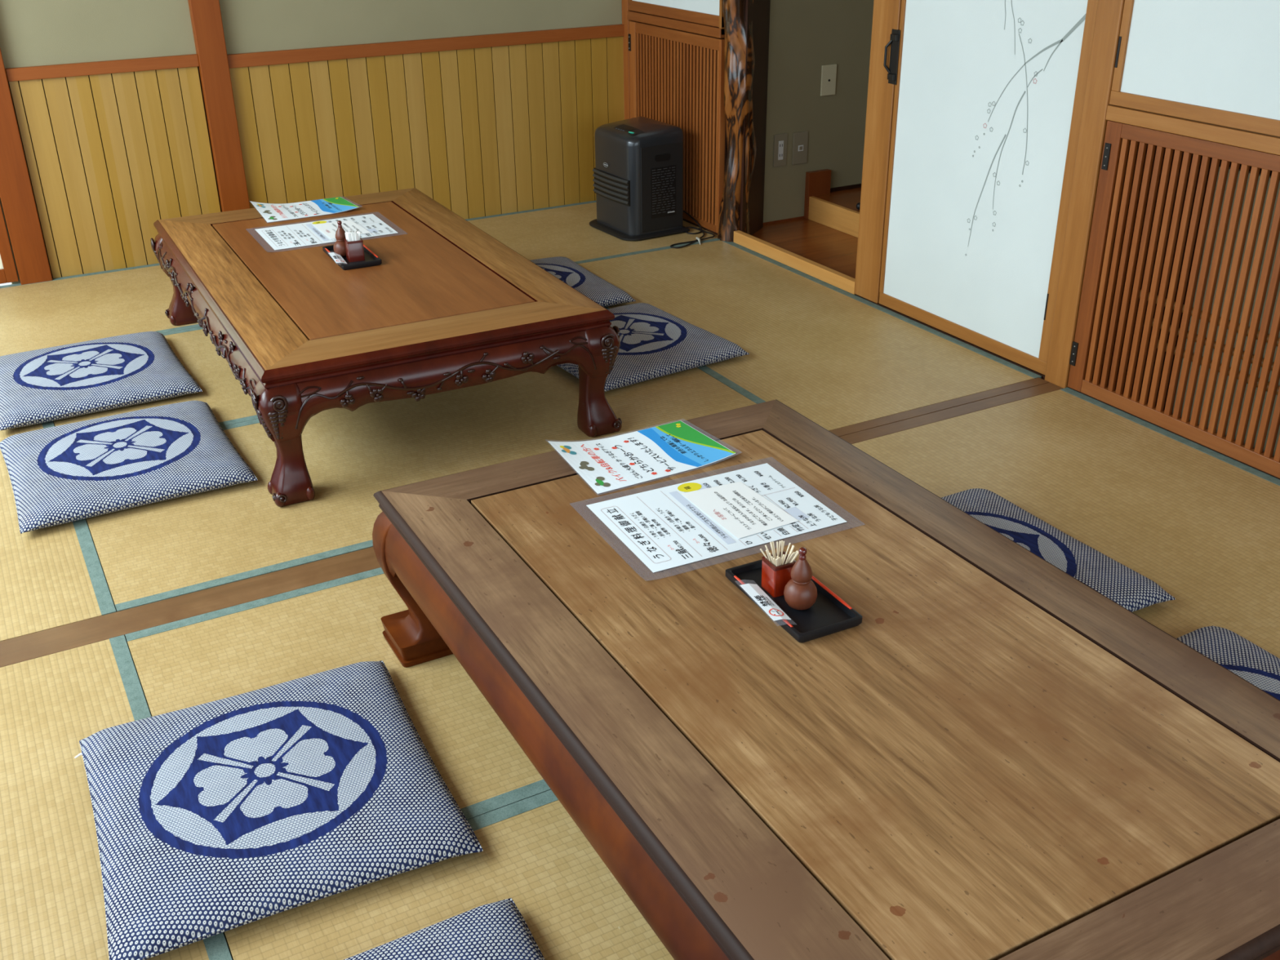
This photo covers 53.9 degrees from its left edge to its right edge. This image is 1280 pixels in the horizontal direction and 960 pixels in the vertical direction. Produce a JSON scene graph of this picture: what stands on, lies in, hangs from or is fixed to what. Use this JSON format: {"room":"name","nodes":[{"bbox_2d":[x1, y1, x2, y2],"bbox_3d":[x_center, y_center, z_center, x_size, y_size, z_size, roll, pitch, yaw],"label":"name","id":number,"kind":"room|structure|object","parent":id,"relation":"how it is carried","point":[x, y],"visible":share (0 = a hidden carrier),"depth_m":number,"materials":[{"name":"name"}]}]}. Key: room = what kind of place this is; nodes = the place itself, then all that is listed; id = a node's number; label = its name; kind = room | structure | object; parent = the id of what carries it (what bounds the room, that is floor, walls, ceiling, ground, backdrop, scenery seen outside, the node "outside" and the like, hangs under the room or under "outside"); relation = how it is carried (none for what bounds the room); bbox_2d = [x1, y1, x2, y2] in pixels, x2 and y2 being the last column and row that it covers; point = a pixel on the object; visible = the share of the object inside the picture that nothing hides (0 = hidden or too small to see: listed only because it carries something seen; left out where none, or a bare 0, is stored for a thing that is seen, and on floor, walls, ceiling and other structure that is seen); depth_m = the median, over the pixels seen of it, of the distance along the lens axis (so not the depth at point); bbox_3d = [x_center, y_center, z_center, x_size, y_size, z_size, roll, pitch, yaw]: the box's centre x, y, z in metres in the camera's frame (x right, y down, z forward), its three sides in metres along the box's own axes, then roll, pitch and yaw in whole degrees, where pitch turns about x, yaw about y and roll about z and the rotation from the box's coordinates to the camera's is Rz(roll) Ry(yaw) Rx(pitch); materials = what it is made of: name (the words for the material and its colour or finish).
{"room":"japanese restaurant","nodes":[
{"label":"japanese restaurant","id":0,"kind":"room"},
{"bbox_2d":[0,0,652,284],"bbox_3d":[-1.823,-2.155,4.948,4.200,2.656,0.142,-14,29,-25],"label":"wall","id":1,"kind":"structure","parent":0,"point":[33,33],"depth_m":5.16,"materials":[{"name":"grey paint"}]},
{"bbox_2d":[0,204,18,284],"bbox_3d":[-2.953,-1.495,4.469,0.995,1.788,0.024,-14,29,-25],"label":"door","id":2,"kind":"structure","parent":1,"relation":"in","point":[8,273],"depth_m":5.02,"materials":[{"name":"white"}]},
{"bbox_2d":[0,48,52,284],"bbox_3d":[-2.465,-1.964,4.538,0.118,2.620,0.054,-14,29,-25],"label":"trim","id":3,"kind":"structure","parent":1,"relation":"attached to","point":[16,195],"depth_m":4.94,"materials":[{"name":"red wood"}]},
{"bbox_2d":[187,0,249,212],"bbox_3d":[-1.742,-2.148,4.892,0.113,2.620,0.054,-14,29,-25],"label":"trim","id":4,"kind":"structure","parent":1,"relation":"attached to","point":[206,17],"depth_m":5.16,"materials":[{"name":"red wood"}]},
{"bbox_2d":[4,23,624,81],"bbox_3d":[-1.240,-1.830,5.361,2.670,0.063,0.028,-14,29,-25],"label":"trim","id":5,"kind":"structure","parent":1,"relation":"attached to","point":[389,48],"depth_m":5.31,"materials":[{"name":"red wood"}]},
{"bbox_2d":[8,35,624,278],"bbox_3d":[-1.237,-1.462,5.547,2.670,0.798,0.012,-14,29,-25],"label":"wainscoting","id":6,"kind":"structure","parent":1,"relation":"attached to","point":[483,131],"depth_m":5.43,"materials":[{"name":"yellow wood"}]},
{"bbox_2d":[621,0,646,119],"bbox_3d":[-0.027,-2.212,5.891,0.102,1.830,0.061,-14,29,-25],"label":"trim","id":7,"kind":"structure","parent":1,"relation":"attached to","point":[624,2],"depth_m":5.97,"materials":[{"name":"brown wood"}]},
{"bbox_2d":[648,36,727,221],"bbox_3d":[0.327,-2.070,5.675,0.410,1.900,0.900,-14,29,-25],"label":"wall","id":8,"kind":"structure","parent":0,"point":[726,143],"depth_m":6.21,"materials":[{"name":"brown wood"}]},
{"bbox_2d":[626,10,724,38],"bbox_3d":[0.170,-2.015,5.552,0.076,0.038,0.813,-14,29,-25],"label":"trim","id":9,"kind":"structure","parent":8,"relation":"attached to","point":[704,29],"depth_m":5.50,"materials":[{"name":"brown wood"}]},
{"bbox_2d":[628,0,724,35],"bbox_3d":[0.145,-2.425,5.337,0.024,0.940,0.812,-14,29,-25],"label":"window","id":10,"kind":"structure","parent":8,"relation":"in","point":[708,12],"depth_m":5.42,"materials":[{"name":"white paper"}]},
{"bbox_2d":[683,218,717,235],"bbox_3d":[0.177,-1.232,5.953,0.049,0.065,0.900,-14,29,-25],"label":"trim","id":11,"kind":"structure","parent":8,"relation":"attached to","point":[684,220],"depth_m":5.73,"materials":[{"name":"brown wood"}]},
{"bbox_2d":[751,217,857,278],"bbox_3d":[1.034,-0.774,5.012,0.498,0.050,1.960,-14,29,-25],"label":"floor","id":12,"kind":"structure","parent":0,"point":[836,250],"depth_m":5.50,"materials":[{"name":"brown wood"}]},
{"bbox_2d":[763,0,874,222],"bbox_3d":[1.785,-1.935,4.691,1.900,2.400,2.500,-14,29,-25],"label":"wall","id":13,"kind":"structure","parent":0,"point":[805,36],"depth_m":5.63,"materials":[{"name":"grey paint"}]},
{"bbox_2d":[739,0,770,235],"bbox_3d":[0.444,-1.905,5.260,0.121,1.830,0.291,11,29,23],"label":"trim","id":14,"kind":"structure","parent":13,"relation":"attached to","point":[758,11],"depth_m":5.40,"materials":[{"name":"brown wood"}]},
{"bbox_2d":[773,133,787,167],"bbox_3d":[0.630,-1.480,5.648,0.071,0.144,0.011,-14,29,-25],"label":"power outlet","id":15,"kind":"object","parent":13,"relation":"attached to","point":[780,152],"visible":1,"depth_m":5.64,"materials":[{"name":"beige paint"}]},
{"bbox_2d":[777,140,783,159],"bbox_3d":[0.632,-1.479,5.646,0.026,0.084,0.003,-14,29,-25],"label":"socket","id":16,"kind":"object","parent":15,"relation":"attached to","point":[780,143],"depth_m":5.64,"materials":[{"name":"white plastic"}]},
{"bbox_2d":[763,216,804,225],"bbox_3d":[0.653,-1.196,5.806,0.253,0.010,0.006,-14,29,-25],"label":"baseboard","id":17,"kind":"structure","parent":13,"relation":"attached to","point":[799,217],"depth_m":5.81,"materials":[{"name":"brown wood"}]},
{"bbox_2d":[791,130,808,164],"bbox_3d":[0.726,-1.503,5.696,0.081,0.144,0.011,-14,29,-25],"label":"wall jack","id":18,"kind":"object","parent":13,"relation":"attached to","point":[800,140],"visible":1,"depth_m":5.69,"materials":[{"name":"beige paint"}]},
{"bbox_2d":[804,168,831,219],"bbox_3d":[0.822,-1.325,5.832,0.124,0.214,0.030,-14,29,-25],"label":"trim","id":19,"kind":"structure","parent":13,"relation":"attached to","point":[818,182],"depth_m":5.80,"materials":[{"name":"brown wood"}]},
{"bbox_2d":[820,64,836,96],"bbox_3d":[0.844,-1.788,5.629,0.081,0.132,0.011,-14,29,-25],"label":"blank wall plate","id":20,"kind":"object","parent":13,"relation":"attached to","point":[828,73],"visible":1,"depth_m":5.62,"materials":[{"name":"beige plastic"}]},
{"bbox_2d":[808,195,859,237],"bbox_3d":[1.240,-0.903,5.092,0.022,0.106,1.865,-14,29,-25],"label":"trim","id":21,"kind":"structure","parent":13,"relation":"attached to","point":[831,215],"depth_m":5.67,"materials":[{"name":"brown wood"}]},
{"bbox_2d":[830,183,861,191],"bbox_3d":[1.431,-1.491,6.139,1.278,0.018,0.008,-14,29,-25],"label":"baseboard","id":22,"kind":"structure","parent":13,"relation":"attached to","point":[858,185],"depth_m":5.91,"materials":[{"name":"brown wood"}]},
{"bbox_2d":[813,187,861,212],"bbox_3d":[1.845,-1.054,5.406,1.375,0.124,1.892,-14,29,-25],"label":"floor","id":23,"kind":"structure","parent":0,"point":[848,198],"depth_m":5.78,"materials":[{"name":"brown wood"}]},
{"bbox_2d":[856,202,860,209],"bbox_3d":[0.972,-1.211,5.568,0.031,0.032,0.032,-14,29,-25],"label":"door stop","id":24,"kind":"object","parent":23,"relation":"on","point":[858,205],"visible":0.59,"depth_m":5.56,"materials":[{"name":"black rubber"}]},
{"bbox_2d":[1092,140,1272,410],"bbox_3d":[2.127,-0.335,3.165,0.642,0.960,2.260,-14,29,-25],"label":"wall","id":25,"kind":"structure","parent":0,"point":[1131,140],"depth_m":4.07,"materials":[{"name":"brown wood"}]},
{"bbox_2d":[1044,0,1124,388],"bbox_3d":[1.355,-1.111,3.635,0.106,1.830,0.088,-14,29,-25],"label":"wooden post","id":26,"kind":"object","parent":25,"relation":"attached to","point":[1108,17],"depth_m":3.72,"materials":[{"name":"brown wood"}]},
{"bbox_2d":[1067,120,1279,478],"bbox_3d":[1.854,-0.265,2.971,0.034,0.820,2.083,-14,29,-25],"label":"door","id":27,"kind":"structure","parent":25,"relation":"in","point":[1118,135],"depth_m":3.51,"materials":[{"name":"brown wood"}]},
{"bbox_2d":[1105,104,1279,155],"bbox_3d":[1.868,-0.657,2.789,0.074,0.040,2.086,-14,29,-25],"label":"trim","id":28,"kind":"structure","parent":25,"relation":"attached to","point":[1253,140],"depth_m":3.35,"materials":[{"name":"brown wood"}]},
{"bbox_2d":[1109,0,1279,137],"bbox_3d":[1.842,-1.089,2.563,0.024,0.929,2.085,-14,29,-25],"label":"door","id":29,"kind":"structure","parent":25,"relation":"in","point":[1217,62],"depth_m":3.30,"materials":[{"name":"white paper"}]},
{"bbox_2d":[1172,166,1279,455],"bbox_3d":[2.011,-0.196,2.987,0.020,0.780,1.665,-14,29,-25],"label":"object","id":30,"kind":"object","parent":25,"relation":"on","point":[1277,192],"visible":0.02,"depth_m":3.51,"materials":[{"name":"brown wood"}]},
{"bbox_2d":[1139,289,1279,346],"bbox_3d":[1.901,-0.220,3.083,0.027,0.045,1.700,-14,29,-25],"label":"crossbar","id":31,"kind":"object","parent":30,"relation":"attached to","point":[1258,332],"visible":0.15,"depth_m":3.52,"materials":[{"name":"brown wood"}]},
{"bbox_2d":[1151,318,1274,370],"bbox_3d":[1.926,-0.141,3.086,0.025,0.043,1.700,-14,29,-25],"label":"crossbar","id":32,"kind":"object","parent":30,"relation":"attached to","point":[1252,358],"visible":0.14,"depth_m":3.53,"materials":[{"name":"brown wood"}]},
{"bbox_2d":[1156,339,1279,395],"bbox_3d":[1.952,-0.071,3.085,0.027,0.045,1.700,-14,29,-25],"label":"crossbar","id":33,"kind":"object","parent":30,"relation":"attached to","point":[1248,377],"visible":0.16,"depth_m":3.54,"materials":[{"name":"brown wood"}]},
{"bbox_3d":[-0.233,0.376,2.865,4.070,0.064,6.900,-14,29,-25],"label":"floor","id":34,"kind":"structure","parent":0,"visible":0},
{"bbox_2d":[0,421,115,641],"bbox_3d":[-2.064,0.065,3.401,0.960,0.056,1.897,-14,29,-25],"label":"mat","id":35,"kind":"object","parent":34,"relation":"on","point":[51,577],"visible":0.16,"depth_m":3.00,"materials":[{"name":"beige wicker"}]},
{"bbox_2d":[0,262,199,355],"bbox_3d":[-2.334,-0.581,4.712,1.898,0.056,0.919,-14,29,-25],"label":"mat","id":36,"kind":"object","parent":34,"relation":"on","point":[86,307],"visible":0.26,"depth_m":4.79,"materials":[{"name":"beige wicker"}]},
{"bbox_2d":[0,635,231,959],"bbox_3d":[-1.092,0.838,1.818,0.960,0.056,1.905,-14,29,-25],"label":"mat","id":37,"kind":"object","parent":34,"relation":"on","point":[52,907],"visible":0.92,"depth_m":2.27,"materials":[{"name":"beige wicker"}]},
{"bbox_2d":[53,326,257,426],"bbox_3d":[-1.030,-0.437,4.388,1.915,0.056,0.956,-14,29,-25],"label":"mat","id":38,"kind":"object","parent":34,"relation":"on","point":[224,393],"visible":0.02,"depth_m":4.07,"materials":[{"name":"beige wicker"}]},
{"bbox_2d":[0,331,202,431],"bbox_3d":[-1.793,-0.345,4.078,0.591,0.070,0.625,-15,30,-26],"label":"floor cushion","id":39,"kind":"object","parent":38,"relation":"on","point":[51,384],"visible":1,"depth_m":3.96,"materials":[{"name":"fabric"}]},
{"bbox_2d":[124,567,551,819],"bbox_3d":[-0.068,0.328,2.820,1.915,0.056,0.926,-14,29,-25],"label":"mat","id":40,"kind":"object","parent":34,"relation":"on","point":[267,642],"visible":0.1,"depth_m":2.64,"materials":[{"name":"beige wicker"}]},
{"bbox_2d":[74,660,483,959],"bbox_3d":[-0.671,0.547,2.248,0.602,0.070,0.625,-13,29,-23],"label":"floor cushion","id":41,"kind":"object","parent":40,"relation":"on","point":[213,818],"visible":1,"depth_m":2.16,"materials":[{"name":"fabric"}]},
{"bbox_2d":[372,399,1279,959],"bbox_3d":[0.291,0.396,2.205,1.024,0.359,1.712,-14,29,-25],"label":"table","id":42,"kind":"object","parent":40,"relation":"on","point":[1003,759],"visible":0.84,"depth_m":1.87,"materials":[{"name":"brown wood"}]},
{"bbox_2d":[547,420,735,493],"bbox_3d":[0.007,-0.068,2.709,0.349,0.029,0.244,-15,30,-26],"label":"flyer","id":43,"kind":"object","parent":42,"relation":"on","point":[609,464],"visible":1,"depth_m":2.70,"materials":[{"name":"white paper"}]},
{"bbox_2d":[637,420,735,466],"bbox_3d":[0.098,-0.084,2.757,0.122,0.011,0.227,-15,30,-26],"label":"art","id":44,"kind":"object","parent":43,"relation":"on","point":[678,443],"depth_m":2.75,"materials":[{"name":"multicoloured"}]},
{"bbox_2d":[586,462,846,572],"bbox_3d":[0.146,0.065,2.468,0.472,0.004,0.344,-13,29,-23],"label":"menu","id":45,"kind":"object","parent":42,"relation":"on","point":[666,527],"visible":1,"depth_m":2.46,"materials":[{"name":"white paper"}]},
{"bbox_2d":[713,490,783,529],"bbox_3d":[0.195,0.056,2.482,0.105,0.001,0.170,-13,29,-23],"label":"print","id":46,"kind":"object","parent":45,"relation":"on","point":[737,509],"depth_m":2.47},
{"bbox_2d":[724,560,862,643],"bbox_3d":[0.262,0.200,2.174,0.127,0.020,0.244,-13,29,-24],"label":"tray","id":47,"kind":"object","parent":42,"relation":"on","point":[829,614],"visible":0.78,"depth_m":2.13,"materials":[{"name":"black paint"}]},
{"bbox_2d":[740,583,791,620],"bbox_3d":[0.213,0.208,2.140,0.037,0.008,0.156,-11,28,-20],"label":"card","id":48,"kind":"object","parent":47,"relation":"on","point":[754,591],"visible":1,"depth_m":2.14,"materials":[{"name":"white paper"}]},
{"bbox_2d":[761,551,795,597],"bbox_3d":[0.242,0.164,2.190,0.046,0.060,0.046,-12,29,-22],"label":"box","id":49,"kind":"object","parent":47,"relation":"on","point":[775,579],"visible":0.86,"depth_m":2.17,"materials":[{"name":"red paint"}]},
{"bbox_2d":[760,548,768,559],"bbox_3d":[0.226,0.144,2.186,0.038,0.054,0.003,5,27,11],"label":"toothpick","id":50,"kind":"object","parent":49,"relation":"in","point":[761,549],"visible":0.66,"depth_m":2.18,"materials":[{"name":"beige wood"}]},
{"bbox_2d":[765,549,772,563],"bbox_3d":[0.227,0.145,2.178,0.025,0.061,0.003,-14,29,-24],"label":"toothpick","id":51,"kind":"object","parent":49,"relation":"in","point":[768,556],"visible":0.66,"depth_m":2.17,"materials":[{"name":"beige wood"}]},
{"bbox_2d":[769,542,774,557],"bbox_3d":[0.234,0.138,2.190,0.003,0.061,0.025,-19,32,-32],"label":"toothpick","id":52,"kind":"object","parent":49,"relation":"in","point":[771,543],"visible":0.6,"depth_m":2.19,"materials":[{"name":"beige wood"}]},
{"bbox_2d":[772,541,776,558],"bbox_3d":[0.236,0.139,2.191,0.003,0.060,0.027,-11,28,-20],"label":"toothpick","id":53,"kind":"object","parent":49,"relation":"in","point":[772,541],"visible":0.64,"depth_m":2.19,"materials":[{"name":"beige wood"}]},
{"bbox_2d":[776,541,778,556],"bbox_3d":[0.240,0.139,2.192,0.003,0.058,0.032,-1,26,-1],"label":"toothpick","id":54,"kind":"object","parent":49,"relation":"in","point":[777,550],"visible":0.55,"depth_m":2.19,"materials":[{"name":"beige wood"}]},
{"bbox_2d":[778,541,781,556],"bbox_3d":[0.241,0.138,2.194,0.003,0.058,0.031,7,27,15],"label":"toothpick","id":55,"kind":"object","parent":49,"relation":"in","point":[780,543],"visible":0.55,"depth_m":2.19,"materials":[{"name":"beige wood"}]},
{"bbox_2d":[779,541,784,559],"bbox_3d":[0.245,0.138,2.196,0.003,0.056,0.035,10,28,21],"label":"toothpick","id":56,"kind":"object","parent":49,"relation":"in","point":[783,541],"visible":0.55,"depth_m":2.19,"materials":[{"name":"beige wood"}]},
{"bbox_2d":[781,540,782,557],"bbox_3d":[0.248,0.138,2.196,0.003,0.057,0.033,1,26,3],"label":"toothpick","id":57,"kind":"object","parent":49,"relation":"in","point":[781,540],"visible":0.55,"depth_m":2.20,"materials":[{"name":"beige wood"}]},
{"bbox_2d":[785,542,791,555],"bbox_3d":[0.251,0.139,2.189,0.025,0.061,0.003,-16,30,-29],"label":"toothpick","id":58,"kind":"object","parent":49,"relation":"in","point":[789,544],"visible":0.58,"depth_m":2.18,"materials":[{"name":"beige wood"}]},
{"bbox_2d":[785,553,791,564],"bbox_3d":[0.251,0.148,2.171,0.003,0.060,0.026,-15,30,-26],"label":"toothpick","id":59,"kind":"object","parent":49,"relation":"in","point":[789,554],"visible":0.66,"depth_m":2.16,"materials":[{"name":"beige wood"}]},
{"bbox_2d":[791,551,799,562],"bbox_3d":[0.260,0.147,2.175,0.031,0.058,0.003,6,27,12],"label":"toothpick","id":60,"kind":"object","parent":49,"relation":"in","point":[797,553],"visible":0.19,"depth_m":2.17,"materials":[{"name":"beige wood"}]},
{"bbox_2d":[783,546,817,609],"bbox_3d":[0.273,0.164,2.127,0.057,0.114,0.057,-14,29,-25],"label":"bottle","id":61,"kind":"object","parent":47,"relation":"on","point":[800,593],"visible":1,"depth_m":2.12,"materials":[{"name":"brown wood"}]},
{"bbox_2d":[85,364,756,612],"bbox_3d":[-0.572,-0.072,3.641,1.915,0.056,0.938,-14,29,-25],"label":"mat","id":62,"kind":"object","parent":34,"relation":"on","point":[148,553],"visible":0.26,"depth_m":3.51,"materials":[{"name":"beige wicker"}]},
{"bbox_2d":[0,400,257,533],"bbox_3d":[-1.443,-0.067,3.507,0.591,0.070,0.625,-15,30,-26],"label":"floor cushion","id":63,"kind":"object","parent":62,"relation":"on","point":[68,473],"visible":1,"depth_m":3.40,"materials":[{"name":"fabric"}]},
{"bbox_2d":[150,187,622,506],"bbox_3d":[-0.905,-0.537,4.102,1.035,0.374,1.763,-14,29,-24],"label":"table","id":64,"kind":"object","parent":62,"relation":"on","point":[448,305],"visible":0.91,"depth_m":3.58,"materials":[{"name":"red wood"}]},
{"bbox_2d":[250,196,359,222],"bbox_3d":[-1.220,-1.003,4.594,0.349,0.029,0.244,-15,30,-26],"label":"flyer","id":65,"kind":"object","parent":64,"relation":"on","point":[271,212],"visible":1,"depth_m":4.59,"materials":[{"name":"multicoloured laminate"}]},
{"bbox_2d":[311,196,358,213],"bbox_3d":[-1.129,-1.019,4.642,0.122,0.011,0.227,-15,30,-26],"label":"art","id":66,"kind":"object","parent":65,"relation":"on","point":[333,205],"depth_m":4.63,"materials":[{"name":"multicoloured paper"}]},
{"bbox_2d":[254,213,397,249],"bbox_3d":[-1.079,-0.856,4.323,0.472,0.004,0.344,-14,29,-24],"label":"menu","id":67,"kind":"object","parent":64,"relation":"on","point":[283,237],"visible":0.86,"depth_m":4.32,"materials":[{"name":"white paper"}]},
{"bbox_2d":[322,244,382,270],"bbox_3d":[-0.922,-0.719,4.026,0.127,0.020,0.244,-13,29,-24],"label":"tray","id":68,"kind":"object","parent":64,"relation":"on","point":[371,259],"visible":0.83,"depth_m":3.97,"materials":[{"name":"black plastic"}]},
{"bbox_2d":[328,252,346,263],"bbox_3d":[-0.953,-0.699,3.965,0.037,0.008,0.156,-12,28,-21],"label":"card","id":69,"kind":"object","parent":68,"relation":"on","point":[337,258],"visible":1,"depth_m":3.96,"materials":[{"name":"white paper"}]},
{"bbox_2d":[333,220,346,257],"bbox_3d":[-0.952,-0.770,4.010,0.057,0.114,0.057,-14,29,-25],"label":"bottle","id":70,"kind":"object","parent":68,"relation":"on","point":[339,247],"visible":0.85,"depth_m":4.00,"materials":[{"name":"brown wood"}]},
{"bbox_2d":[344,237,364,262],"bbox_3d":[-0.903,-0.730,3.981,0.050,0.066,0.050,-11,28,-20],"label":"box","id":71,"kind":"object","parent":68,"relation":"on","point":[354,250],"visible":0.98,"depth_m":3.96,"materials":[{"name":"red paint"}]},
{"bbox_2d":[345,231,348,241],"bbox_3d":[-0.920,-0.743,3.977,0.014,0.082,0.005,-4,26,-6],"label":"sleeved toothpick","id":72,"kind":"object","parent":71,"relation":"in","point":[346,233],"visible":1,"depth_m":3.96,"materials":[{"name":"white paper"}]},
{"bbox_2d":[347,233,351,241],"bbox_3d":[-0.910,-0.736,3.963,0.014,0.082,0.004,-19,31,-32],"label":"sleeved toothpick","id":73,"kind":"object","parent":71,"relation":"in","point":[349,237],"visible":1,"depth_m":3.95,"materials":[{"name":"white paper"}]},
{"bbox_2d":[351,232,355,240],"bbox_3d":[-0.899,-0.737,3.964,0.012,0.082,0.004,-19,32,-32],"label":"sleeved toothpick","id":74,"kind":"object","parent":71,"relation":"in","point":[353,235],"visible":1,"depth_m":3.95,"materials":[{"name":"white paper"}]},
{"bbox_2d":[355,233,359,240],"bbox_3d":[-0.889,-0.738,3.966,0.014,0.082,0.010,-17,31,-30],"label":"sleeved toothpick","id":75,"kind":"object","parent":71,"relation":"in","point":[357,238],"visible":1,"depth_m":3.95,"materials":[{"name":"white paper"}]},
{"bbox_2d":[556,302,749,391],"bbox_3d":[-0.053,-0.474,4.295,0.591,0.070,0.625,-17,31,-30],"label":"floor cushion","id":76,"kind":"object","parent":62,"relation":"on","point":[655,343],"visible":0.54,"depth_m":4.17,"materials":[{"name":"fabric"}]},
{"bbox_2d":[222,789,674,959],"bbox_3d":[0.380,0.685,2.089,1.915,0.056,0.928,-14,29,-25],"label":"mat","id":77,"kind":"object","parent":34,"relation":"on","point":[534,855],"visible":0.02,"depth_m":2.04,"materials":[{"name":"beige wicker"}]},
{"bbox_2d":[343,897,545,959],"bbox_3d":[-0.325,0.842,1.645,0.591,0.070,0.625,-13,29,-24],"label":"floor cushion","id":78,"kind":"object","parent":77,"relation":"on","point":[495,931],"visible":1,"depth_m":1.90,"materials":[{"name":"fabric"}]},
{"bbox_2d":[0,377,1062,667],"bbox_3d":[-0.386,0.146,3.195,3.877,0.054,0.107,-14,29,-25],"label":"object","id":79,"kind":"structure","parent":34,"relation":"in","point":[73,635],"depth_m":2.94,"materials":[{"name":"brown wood"}]},
{"bbox_2d":[465,200,719,263],"bbox_3d":[-0.671,-1.005,5.526,1.897,0.056,0.919,-14,29,-25],"label":"mat","id":80,"kind":"object","parent":34,"relation":"on","point":[564,230],"visible":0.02,"depth_m":5.62,"materials":[{"name":"beige wicker"}]},
{"bbox_2d":[589,115,715,248],"bbox_3d":[0.060,-1.329,5.572,0.394,0.468,0.584,-16,30,-28],"label":"heater","id":81,"kind":"object","parent":80,"relation":"on","point":[638,169],"visible":1,"depth_m":5.52,"materials":[{"name":"black metal"}]},
{"bbox_2d":[589,218,689,240],"bbox_3d":[-0.015,-1.157,5.731,0.332,0.020,0.388,-16,30,-28],"label":"tray","id":82,"kind":"object","parent":81,"relation":"attached to","point":[613,229],"depth_m":5.60,"materials":[{"name":"black plastic"}]},
{"bbox_2d":[652,166,675,214],"bbox_3d":[0.104,-1.271,5.528,0.119,0.193,0.001,-16,30,-28],"label":"print","id":83,"kind":"object","parent":81,"relation":"attached to","point":[674,166],"depth_m":5.52},
{"bbox_2d":[577,240,1041,431],"bbox_3d":[0.438,-0.572,4.625,0.916,0.056,1.897,-14,29,-25],"label":"mat","id":84,"kind":"object","parent":34,"relation":"on","point":[837,357],"visible":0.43,"depth_m":4.40,"materials":[{"name":"beige wicker"}]},
{"bbox_2d":[530,256,635,306],"bbox_3d":[-0.422,-0.745,4.851,0.591,0.070,0.625,-14,29,-24],"label":"floor cushion","id":85,"kind":"object","parent":84,"relation":"on","point":[590,285],"visible":0.34,"depth_m":4.81,"materials":[{"name":"fabric"}]},
{"bbox_2d":[851,387,1279,658],"bbox_3d":[1.409,0.200,3.042,0.916,0.056,1.905,-14,29,-25],"label":"mat","id":86,"kind":"object","parent":34,"relation":"on","point":[1202,523],"visible":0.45,"depth_m":3.34,"materials":[{"name":"beige wicker"}]},
{"bbox_2d":[941,488,1175,612],"bbox_3d":[0.785,0.197,2.919,0.591,0.070,0.625,-14,29,-25],"label":"floor cushion","id":87,"kind":"object","parent":86,"relation":"on","point":[1122,584],"visible":0.26,"depth_m":2.92,"materials":[{"name":"fabric"}]},
{"bbox_2d":[1176,625,1279,700],"bbox_3d":[1.125,0.485,2.328,0.591,0.070,0.625,-14,29,-25],"label":"floor cushion","id":88,"kind":"object","parent":86,"relation":"on","point":[1251,662],"visible":0.14,"depth_m":2.54,"materials":[{"name":"fabric"}]},
{"bbox_3d":[1.562,-1.306,3.151,0.092,2.656,6.608,-14,29,-25],"label":"wall","id":89,"kind":"structure","parent":0,"visible":0},
{"bbox_2d":[627,20,725,233],"bbox_3d":[0.157,-1.620,5.735,0.034,0.820,0.810,-14,29,-25],"label":"door","id":90,"kind":"structure","parent":89,"relation":"in","point":[695,145],"depth_m":5.62,"materials":[{"name":"brown wood"}]},
{"bbox_2d":[717,0,755,242],"bbox_3d":[0.414,-1.869,5.176,0.154,1.820,0.159,16,31,30],"label":"trim","id":91,"kind":"structure","parent":89,"relation":"attached to","point":[738,94],"depth_m":5.28,"materials":[{"name":"brown wood"}]},
{"bbox_2d":[733,230,855,294],"bbox_3d":[0.627,-0.901,5.162,0.030,0.050,0.855,-14,29,-25],"label":"trim","id":92,"kind":"structure","parent":89,"relation":"attached to","point":[843,282],"depth_m":5.12,"materials":[{"name":"brown wood"}]},
{"bbox_2d":[854,0,901,303],"bbox_3d":[0.858,-1.495,4.381,0.030,1.794,0.140,-14,29,-25],"label":"trim","id":93,"kind":"structure","parent":89,"relation":"attached to","point":[886,13],"depth_m":4.53,"materials":[{"name":"brown wood"}]},
{"bbox_2d":[879,0,1097,374],"bbox_3d":[1.089,-1.311,4.006,0.046,1.788,0.904,-15,30,-26],"label":"door","id":94,"kind":"structure","parent":89,"relation":"in","point":[989,95],"depth_m":4.09,"materials":[{"name":"white paper"}]},
{"bbox_2d":[855,293,1279,479],"bbox_3d":[1.430,-0.233,3.912,0.049,0.058,4.110,-14,29,-25],"label":"trim","id":95,"kind":"structure","parent":89,"relation":"attached to","point":[1042,375],"depth_m":4.18,"materials":[{"name":"brown wood"}]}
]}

